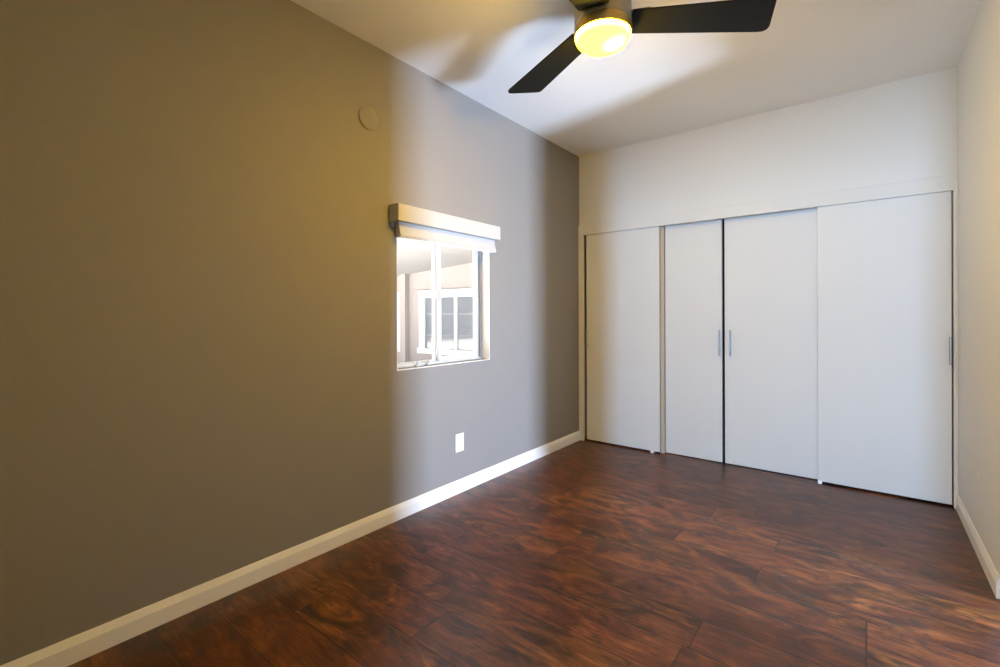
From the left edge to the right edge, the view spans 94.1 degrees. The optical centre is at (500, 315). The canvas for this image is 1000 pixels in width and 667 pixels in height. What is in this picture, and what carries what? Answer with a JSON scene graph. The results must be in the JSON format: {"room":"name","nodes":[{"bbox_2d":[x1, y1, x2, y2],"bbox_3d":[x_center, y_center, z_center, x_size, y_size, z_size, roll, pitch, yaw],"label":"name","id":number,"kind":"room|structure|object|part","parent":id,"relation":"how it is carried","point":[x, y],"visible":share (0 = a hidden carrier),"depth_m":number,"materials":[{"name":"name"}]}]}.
{"room":"empty bedroom","nodes":[
{"label":"empty bedroom","id":0,"kind":"room"},
{"bbox_2d":[0,0,586,665],"bbox_3d":[-1.377,-0.156,1.938,0.150,2.757,8.340,0,0,38],"label":"wall","id":1,"kind":"structure","parent":0,"point":[201,382],"depth_m":2.04,"materials":[{"name":"grey paint"}]},
{"bbox_2d":[0,431,579,666],"bbox_3d":[-0.493,1.172,2.923,0.013,0.090,4.070,0,0,38],"label":"baseboard","id":2,"kind":"structure","parent":1,"relation":"attached to","point":[67,652],"depth_m":2.08,"materials":[{"name":"white paint"}]},
{"bbox_2d":[359,106,377,129],"bbox_3d":[-0.742,-1.111,2.618,0.008,0.128,0.128,0,0,38],"label":"blank cover plate","id":3,"kind":"object","parent":1,"relation":"attached to","point":[368,117],"visible":1,"depth_m":2.61,"materials":[{"name":"grey paint"}]},
{"bbox_2d":[396,238,489,370],"bbox_3d":[-0.410,-0.127,3.163,0.151,0.913,0.868,0,0,38],"label":"window","id":4,"kind":"structure","parent":1,"relation":"in","point":[481,290],"depth_m":3.46,"materials":[{"name":"white paint"}]},
{"bbox_3d":[-0.576,-0.123,3.033,0.016,0.867,0.407,0,0,38],"label":"fixed sash","id":5,"kind":"part","parent":4,"relation":"part of","materials":[{"name":"glass"}]},
{"bbox_3d":[-0.435,-0.127,3.183,0.070,0.905,0.860,0,0,38],"label":"frame","id":6,"kind":"part","parent":4,"relation":"part of","materials":[{"name":"grey plastic"}]},
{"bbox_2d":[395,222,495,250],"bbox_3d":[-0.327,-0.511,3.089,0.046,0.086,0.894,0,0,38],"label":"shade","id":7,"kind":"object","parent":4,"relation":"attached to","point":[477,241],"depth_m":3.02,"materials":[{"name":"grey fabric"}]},
{"bbox_3d":[-0.301,-0.125,3.333,0.020,0.867,0.418,0,0,38],"label":"sliding sash","id":8,"kind":"part","parent":4,"relation":"part of","materials":[{"name":"glass"}]},
{"bbox_2d":[389,203,499,252],"bbox_3d":[-0.328,-0.557,3.082,0.083,0.191,0.948,0,0,38],"label":"window blind","id":9,"kind":"object","parent":1,"relation":"attached to","point":[409,222],"visible":1,"depth_m":2.98,"materials":[{"name":"grey"}]},
{"bbox_3d":[-0.325,-0.466,3.088,0.040,0.008,0.898,0,0,38],"label":"rail","id":10,"kind":"part","parent":9,"relation":"part of","materials":[{"name":"grey"}]},
{"bbox_2d":[455,432,463,452],"bbox_3d":[-0.281,0.873,3.197,0.008,0.124,0.080,0,0,38],"label":"wall outlet","id":11,"kind":"object","parent":1,"relation":"attached to","point":[459,438],"visible":1,"depth_m":3.19,"materials":[{"name":"white plastic"}]},
{"bbox_2d":[578,235,584,440],"bbox_3d":[0.787,0.216,4.517,0.052,1.985,0.026,0,0,38],"label":"trim","id":12,"kind":"structure","parent":1,"relation":"attached to","point":[580,238],"depth_m":4.51,"materials":[{"name":"white paint"}]},
{"bbox_2d":[67,437,999,666],"bbox_3d":[0.631,1.277,0.362,5.250,0.120,8.340,0,0,38],"label":"floor","id":13,"kind":"structure","parent":0,"point":[586,553],"depth_m":2.08,"materials":[{"name":"laminate"}]},
{"bbox_2d":[291,0,980,156],"bbox_3d":[0.620,-1.600,0.357,5.250,0.120,8.340,0,0,38],"label":"ceiling","id":14,"kind":"structure","parent":0,"point":[658,85],"depth_m":2.78,"materials":[{"name":"white paint"}]},
{"bbox_2d":[508,0,776,93],"bbox_3d":[0.350,-1.369,2.018,1.350,0.346,1.248,0,0,38],"label":"ceiling fan","id":15,"kind":"object","parent":14,"relation":"hanging from","point":[603,28],"visible":1,"depth_m":2.06,"materials":[{"name":"black wood"}]},
{"bbox_3d":[0.261,-1.319,2.481,0.200,0.032,0.633,0,0,-26],"label":"blade","id":16,"kind":"part","parent":15,"relation":"part of","materials":[{"name":"black wood"}]},
{"bbox_3d":[0.233,-1.318,1.717,0.209,0.032,0.631,0,0,38],"label":"blade","id":17,"kind":"part","parent":15,"relation":"part of","materials":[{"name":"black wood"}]},
{"bbox_3d":[0.459,-1.226,2.090,0.245,0.061,0.245,0,0,38],"label":"lamp shade","id":18,"kind":"part","parent":15,"relation":"part of","materials":[{"name":"white glass"}]},
{"bbox_3d":[0.897,-1.321,2.066,0.633,0.032,0.200,0,0,4],"label":"blade","id":19,"kind":"part","parent":15,"relation":"part of","materials":[{"name":"black wood"}]},
{"bbox_2d":[723,219,724,443],"bbox_3d":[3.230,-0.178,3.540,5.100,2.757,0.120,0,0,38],"label":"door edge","id":20,"kind":"structure","parent":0,"point":[723,219],"depth_m":4.36,"materials":[{"name":"grey paint"}]},
{"bbox_2d":[579,66,956,225],"bbox_3d":[1.837,-1.198,3.757,2.648,0.707,0.100,0,0,38],"label":"wall","id":21,"kind":"structure","parent":0,"point":[903,130],"depth_m":3.46,"materials":[{"name":"white paint"}]},
{"bbox_2d":[586,226,660,451],"bbox_3d":[1.109,0.191,4.277,0.708,2.006,0.071,0,0,38],"label":"closet door","id":22,"kind":"structure","parent":21,"relation":"in","point":[623,268],"depth_m":4.25,"materials":[{"name":"white paint"}]},
{"bbox_2d":[660,226,665,452],"bbox_3d":[1.432,0.197,4.103,0.038,2.020,0.050,0,0,38],"label":"trim","id":23,"kind":"structure","parent":21,"relation":"attached to","point":[663,363],"depth_m":4.08,"materials":[{"name":"beige wood"}]},
{"bbox_2d":[665,219,722,461],"bbox_3d":[1.627,0.194,3.942,0.460,2.014,0.071,0,0,38],"label":"closet door","id":24,"kind":"structure","parent":21,"relation":"in","point":[693,250],"depth_m":3.94,"materials":[{"name":"white paint"}]},
{"bbox_3d":[1.785,0.221,3.795,0.012,0.210,0.036,0,0,38],"label":"handle","id":25,"kind":"part","parent":24,"relation":"part of","materials":[{"name":"silver metal"}]},
{"bbox_2d":[578,174,957,235],"bbox_3d":[1.801,-0.826,3.711,2.648,0.095,0.020,0,0,38],"label":"trim","id":26,"kind":"structure","parent":21,"relation":"attached to","point":[943,183],"depth_m":3.44,"materials":[{"name":"white paint"}]},
{"bbox_2d":[724,207,817,478],"bbox_3d":[2.082,0.192,3.583,0.657,2.014,0.071,0,0,38],"label":"closet door","id":27,"kind":"structure","parent":21,"relation":"in","point":[771,270],"depth_m":3.58,"materials":[{"name":"white paint"}]},
{"bbox_3d":[1.848,0.221,3.745,0.012,0.210,0.036,0,0,38],"label":"handle","id":28,"kind":"part","parent":27,"relation":"part of","materials":[{"name":"silver metal"}]},
{"bbox_2d":[817,191,951,504],"bbox_3d":[2.558,0.187,3.134,0.697,2.006,0.071,0,0,38],"label":"closet door","id":29,"kind":"structure","parent":21,"relation":"in","point":[884,266],"depth_m":3.12,"materials":[{"name":"white paint"}]},
{"bbox_3d":[2.814,0.220,2.910,0.012,0.177,0.036,0,0,38],"label":"handle","id":30,"kind":"part","parent":29,"relation":"part of","materials":[{"name":"silver metal"}]},
{"bbox_2d":[951,0,999,575],"bbox_3d":[2.734,-0.174,2.657,0.121,2.757,1.880,0,0,38],"label":"wall","id":31,"kind":"structure","parent":0,"point":[978,67],"depth_m":2.30,"materials":[{"name":"white paint"}]},
{"bbox_2d":[951,190,958,508],"bbox_3d":[2.869,0.211,2.939,0.020,1.985,0.118,0,0,38],"label":"trim","id":32,"kind":"structure","parent":31,"relation":"attached to","point":[954,195],"depth_m":2.90,"materials":[{"name":"white paint"}]},
{"bbox_2d":[956,495,999,598],"bbox_3d":[2.481,1.160,2.438,0.013,0.090,1.156,0,0,38],"label":"baseboard","id":33,"kind":"structure","parent":31,"relation":"attached to","point":[990,571],"depth_m":2.28,"materials":[{"name":"white paint"}]},
{"label":"outside","id":34,"kind":"structure","parent":0,"visible":0},
{"bbox_3d":[-5.589,1.486,9.510,15.850,0.120,20.000,0,0,38],"label":"ground","id":35,"kind":"structure","parent":34,"visible":0},
{"bbox_2d":[397,238,472,362],"bbox_3d":[-2.890,-0.187,10.717,12.600,3.200,3.250,0,0,38],"label":"neighbouring house","id":36,"kind":"structure","parent":35,"relation":"on","point":[414,258],"depth_m":11.15,"materials":[{"name":"grey paint"}]},
{"bbox_3d":[-2.490,0.009,12.064,0.200,2.800,0.140,0,0,38],"label":"corner post","id":37,"kind":"part","parent":36,"relation":"part of","materials":[{"name":"grey paint"}]},
{"bbox_3d":[-1.472,0.183,11.319,1.000,1.246,0.020,0,0,38],"label":"pane","id":38,"kind":"part","parent":36,"relation":"part of","materials":[{"name":"grey glass"}]},
{"bbox_3d":[-1.068,-0.040,10.984,2.050,0.050,0.015,0,0,38],"label":"rail","id":39,"kind":"part","parent":36,"relation":"part of","materials":[{"name":"white paint"}]},
{"bbox_3d":[-1.066,0.480,10.985,2.050,0.050,0.015,0,0,38],"label":"rail","id":40,"kind":"part","parent":36,"relation":"part of","materials":[{"name":"white paint"}]},
{"bbox_3d":[-0.628,0.181,10.653,0.950,1.246,0.020,0,0,38],"label":"pane","id":41,"kind":"part","parent":36,"relation":"part of","materials":[{"name":"grey glass"}]}
]}

